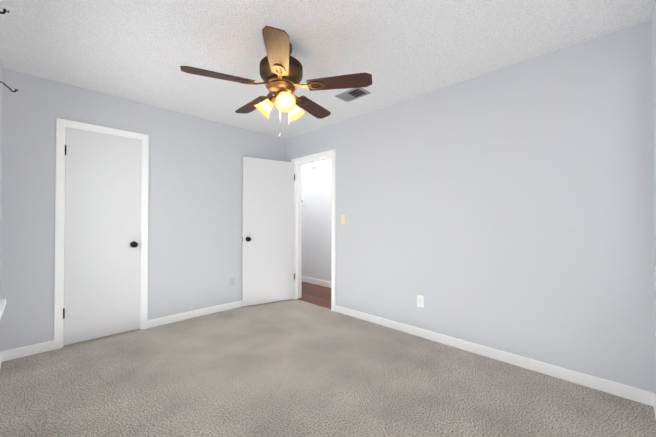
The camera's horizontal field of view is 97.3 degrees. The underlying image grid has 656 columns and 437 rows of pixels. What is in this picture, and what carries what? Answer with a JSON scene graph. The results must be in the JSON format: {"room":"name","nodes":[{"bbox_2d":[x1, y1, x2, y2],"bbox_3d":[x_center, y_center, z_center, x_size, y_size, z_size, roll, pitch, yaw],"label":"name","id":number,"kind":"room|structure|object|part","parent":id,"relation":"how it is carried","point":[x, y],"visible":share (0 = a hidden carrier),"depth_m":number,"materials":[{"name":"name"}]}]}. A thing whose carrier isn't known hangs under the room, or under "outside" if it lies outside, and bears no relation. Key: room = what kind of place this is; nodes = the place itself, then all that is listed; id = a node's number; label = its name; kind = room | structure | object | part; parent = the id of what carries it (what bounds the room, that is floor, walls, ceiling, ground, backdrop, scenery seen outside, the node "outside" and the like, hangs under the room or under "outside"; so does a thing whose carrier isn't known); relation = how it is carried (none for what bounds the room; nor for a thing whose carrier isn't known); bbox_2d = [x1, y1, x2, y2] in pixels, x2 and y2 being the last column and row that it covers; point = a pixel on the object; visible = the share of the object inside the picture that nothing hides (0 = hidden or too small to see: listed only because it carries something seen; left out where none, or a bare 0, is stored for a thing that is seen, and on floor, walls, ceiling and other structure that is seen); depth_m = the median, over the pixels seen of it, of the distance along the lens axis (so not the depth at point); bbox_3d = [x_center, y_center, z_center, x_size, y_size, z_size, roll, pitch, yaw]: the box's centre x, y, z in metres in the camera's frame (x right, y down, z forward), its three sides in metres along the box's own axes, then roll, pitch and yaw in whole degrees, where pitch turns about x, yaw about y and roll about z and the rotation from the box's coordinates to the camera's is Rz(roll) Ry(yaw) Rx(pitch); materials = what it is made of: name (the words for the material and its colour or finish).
{"room":"empty bedroom","nodes":[
{"label":"empty bedroom","id":0,"kind":"room"},
{"bbox_2d":[0,53,2,298],"bbox_3d":[-2.613,-0.038,2.219,0.630,2.440,0.120,-1,-1,45],"label":"wall","id":1,"kind":"structure","parent":0,"point":[1,104],"depth_m":2.33,"materials":[{"name":"grey paint"}]},
{"bbox_2d":[0,81,18,91],"bbox_3d":[-2.405,-0.999,2.178,0.022,0.079,0.098,-1,-1,45],"label":"curtain rod bracket","id":2,"kind":"object","parent":1,"relation":"attached to","point":[8,87],"visible":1,"depth_m":2.18,"materials":[{"name":"black metal"}]},
{"bbox_2d":[0,68,285,351],"bbox_3d":[-1.727,-0.024,3.484,0.120,2.440,2.927,-1,-1,45],"label":"wall","id":3,"kind":"structure","parent":0,"point":[195,178],"depth_m":3.19,"materials":[{"name":"grey paint"}]},
{"bbox_2d":[1,340,53,361],"bbox_3d":[-2.592,1.143,2.496,0.013,0.085,0.324,-1,-1,45],"label":"baseboard","id":4,"kind":"structure","parent":3,"relation":"attached to","point":[15,353],"depth_m":2.49,"materials":[{"name":"white wood"}]},
{"bbox_2d":[54,118,148,349],"bbox_3d":[-2.268,0.161,2.931,0.122,2.058,0.649,-1,-1,45],"label":"door frame","id":5,"kind":"structure","parent":3,"relation":"attached to","point":[141,215],"depth_m":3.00,"materials":[{"name":"white wood"}]},
{"bbox_2d":[63,127,140,345],"bbox_3d":[-2.219,0.166,2.877,0.105,2.024,0.612,-1,-1,45],"label":"closet door","id":6,"kind":"structure","parent":3,"relation":"in","point":[102,235],"depth_m":2.87,"materials":[{"name":"white wood"}]},
{"bbox_2d":[147,300,242,327],"bbox_3d":[-1.308,1.158,3.801,0.013,0.085,1.868,-1,-1,45],"label":"baseboard","id":7,"kind":"structure","parent":3,"relation":"attached to","point":[185,316],"depth_m":3.46,"materials":[{"name":"white wood"}]},
{"bbox_2d":[230,277,234,286],"bbox_3d":[-1.270,0.847,3.848,0.007,0.114,0.070,-1,-1,45],"label":"electrical outlet","id":8,"kind":"object","parent":3,"relation":"attached to","point":[232,281],"visible":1,"depth_m":3.84,"materials":[{"name":"grey plastic"}]},
{"bbox_2d":[298,282,330,308],"bbox_3d":[-0.127,1.264,4.712,4.200,0.092,1.038,-1,-1,45],"label":"floor","id":9,"kind":"structure","parent":0,"point":[318,295],"depth_m":4.56,"materials":[{"name":"brown wood"}]},
{"bbox_2d":[302,158,330,281],"bbox_3d":[0.195,-0.006,5.053,4.200,2.440,0.120,-1,-1,45],"label":"wall","id":10,"kind":"structure","parent":0,"point":[316,225],"depth_m":5.36,"materials":[{"name":"white paint"}]},
{"bbox_2d":[311,162,315,168],"bbox_3d":[-0.281,-0.997,5.422,0.132,0.132,0.037,-1,-1,45],"label":"smoke detector","id":11,"kind":"object","parent":10,"relation":"attached to","point":[313,165],"visible":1,"depth_m":5.40,"materials":[{"name":"white plastic"}]},
{"bbox_2d":[302,276,330,287],"bbox_3d":[0.148,1.170,4.993,4.000,0.103,0.013,-1,-1,45],"label":"baseboard","id":12,"kind":"structure","parent":10,"relation":"attached to","point":[316,281],"depth_m":5.34,"materials":[{"name":"white wood"}]},
{"bbox_2d":[0,0,654,138],"bbox_3d":[-0.630,-1.298,3.081,5.810,0.100,4.110,-1,-1,45],"label":"ceiling","id":13,"kind":"structure","parent":0,"point":[141,51],"depth_m":2.07,"materials":[{"name":"white paint"}]},
{"bbox_2d":[180,26,371,136],"bbox_3d":[-0.362,-0.918,2.131,1.225,0.682,1.267,-1,-1,45],"label":"ceiling fan","id":14,"kind":"object","parent":13,"relation":"hanging from","point":[281,71],"visible":1,"depth_m":2.00,"materials":[{"name":"brown wood"}]},
{"bbox_3d":[-0.680,-0.950,1.940,0.552,0.030,0.142,0,10,-24],"label":"blade","id":15,"kind":"part","parent":14,"relation":"part of","materials":[{"name":"brown wood"}]},
{"bbox_3d":[-0.593,-0.945,2.373,0.142,0.030,0.552,-14,9,-42],"label":"blade","id":16,"kind":"part","parent":14,"relation":"part of","materials":[{"name":"brown wood"}]},
{"bbox_3d":[-0.295,-0.953,1.723,0.142,0.030,0.552,11,-2,-6],"label":"blade","id":17,"kind":"part","parent":14,"relation":"part of","materials":[{"name":"brown wood"}]},
{"bbox_3d":[-0.339,-1.071,2.098,0.308,0.376,0.308,-1,-1,45],"label":"motor","id":18,"kind":"part","parent":14,"relation":"part of","materials":[{"name":"brown metal"}]},
{"bbox_3d":[-0.154,-0.945,2.424,0.142,0.030,0.552,-13,-7,29],"label":"blade","id":19,"kind":"part","parent":14,"relation":"part of","materials":[{"name":"brown wood"}]},
{"bbox_3d":[0.030,-0.949,2.022,0.552,0.030,0.142,0,-12,12],"label":"blade","id":20,"kind":"part","parent":14,"relation":"part of","materials":[{"name":"brown wood"}]},
{"bbox_2d":[335,88,370,101],"bbox_3d":[0.248,-1.241,2.907,0.305,0.018,0.195,-1,-1,45],"label":"ceiling vent","id":21,"kind":"object","parent":13,"relation":"in","point":[351,94],"visible":1,"depth_m":2.90,"materials":[{"name":"grey metal"}]},
{"bbox_2d":[0,299,655,436],"bbox_3d":[-0.602,1.233,2.296,4.710,0.100,3.072,-1,-1,45],"label":"floor carpet","id":22,"kind":"object","parent":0,"point":[292,368],"visible":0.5,"depth_m":2.00,"materials":[{"name":"grey carpet"}]},
{"bbox_2d":[286,20,655,393],"bbox_3d":[0.065,-0.019,3.858,5.690,2.440,0.120,-1,-1,45],"label":"wall","id":23,"kind":"structure","parent":0,"point":[508,209],"depth_m":2.32,"materials":[{"name":"grey paint"}]},
{"bbox_2d":[291,149,335,311],"bbox_3d":[-0.181,0.154,4.095,0.899,2.099,0.157,-1,-1,45],"label":"door frame","id":24,"kind":"structure","parent":23,"relation":"attached to","point":[332,152],"depth_m":4.31,"materials":[{"name":"white wood"}]},
{"bbox_2d":[242,157,294,305],"bbox_3d":[-0.830,0.177,4.112,0.228,2.026,0.744,-1,-1,45],"label":"door","id":25,"kind":"structure","parent":24,"relation":"attached to","point":[268,274],"depth_m":4.08,"materials":[{"name":"white wood"}]},
{"bbox_2d":[341,215,345,223],"bbox_3d":[0.191,0.010,3.641,0.070,0.114,0.014,-1,-1,45],"label":"light switch","id":26,"kind":"object","parent":23,"relation":"attached to","point":[343,219],"visible":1,"depth_m":3.64,"materials":[{"name":"beige plastic"}]},
{"bbox_2d":[417,295,423,307],"bbox_3d":[0.930,0.834,2.909,0.070,0.114,0.007,-1,-1,45],"label":"electrical outlet","id":27,"kind":"object","parent":23,"relation":"attached to","point":[420,301],"visible":1,"depth_m":2.90,"materials":[{"name":"white plastic"}]},
{"bbox_2d":[335,305,652,405],"bbox_3d":[1.069,1.146,2.764,2.742,0.085,0.013,-1,-1,45],"label":"baseboard","id":28,"kind":"structure","parent":23,"relation":"attached to","point":[620,390],"depth_m":2.30,"materials":[{"name":"white wood"}]},
{"bbox_2d":[651,0,655,382],"bbox_3d":[1.110,-0.054,0.778,0.120,2.440,3.047,-1,-1,45],"label":"wall","id":29,"kind":"structure","parent":0,"point":[653,42],"depth_m":1.76,"materials":[{"name":"grey paint"}]},
{"bbox_2d":[653,393,655,417],"bbox_3d":[1.021,1.123,0.769,0.013,0.085,2.927,-1,-1,45],"label":"baseboard","id":30,"kind":"structure","parent":29,"relation":"attached to","point":[654,401],"depth_m":1.74,"materials":[{"name":"white wood"}]},
{"bbox_3d":[-2.050,0.888,1.654,0.950,0.575,0.120,-1,-1,45],"label":"wall","id":31,"kind":"structure","parent":0,"visible":0},
{"bbox_2d":[0,299,5,318],"bbox_3d":[-2.017,0.628,1.690,1.050,0.097,0.131,-1,-1,45],"label":"trim","id":32,"kind":"structure","parent":31,"relation":"attached to","point":[2,303],"depth_m":1.95,"materials":[{"name":"white wood"}]}
]}

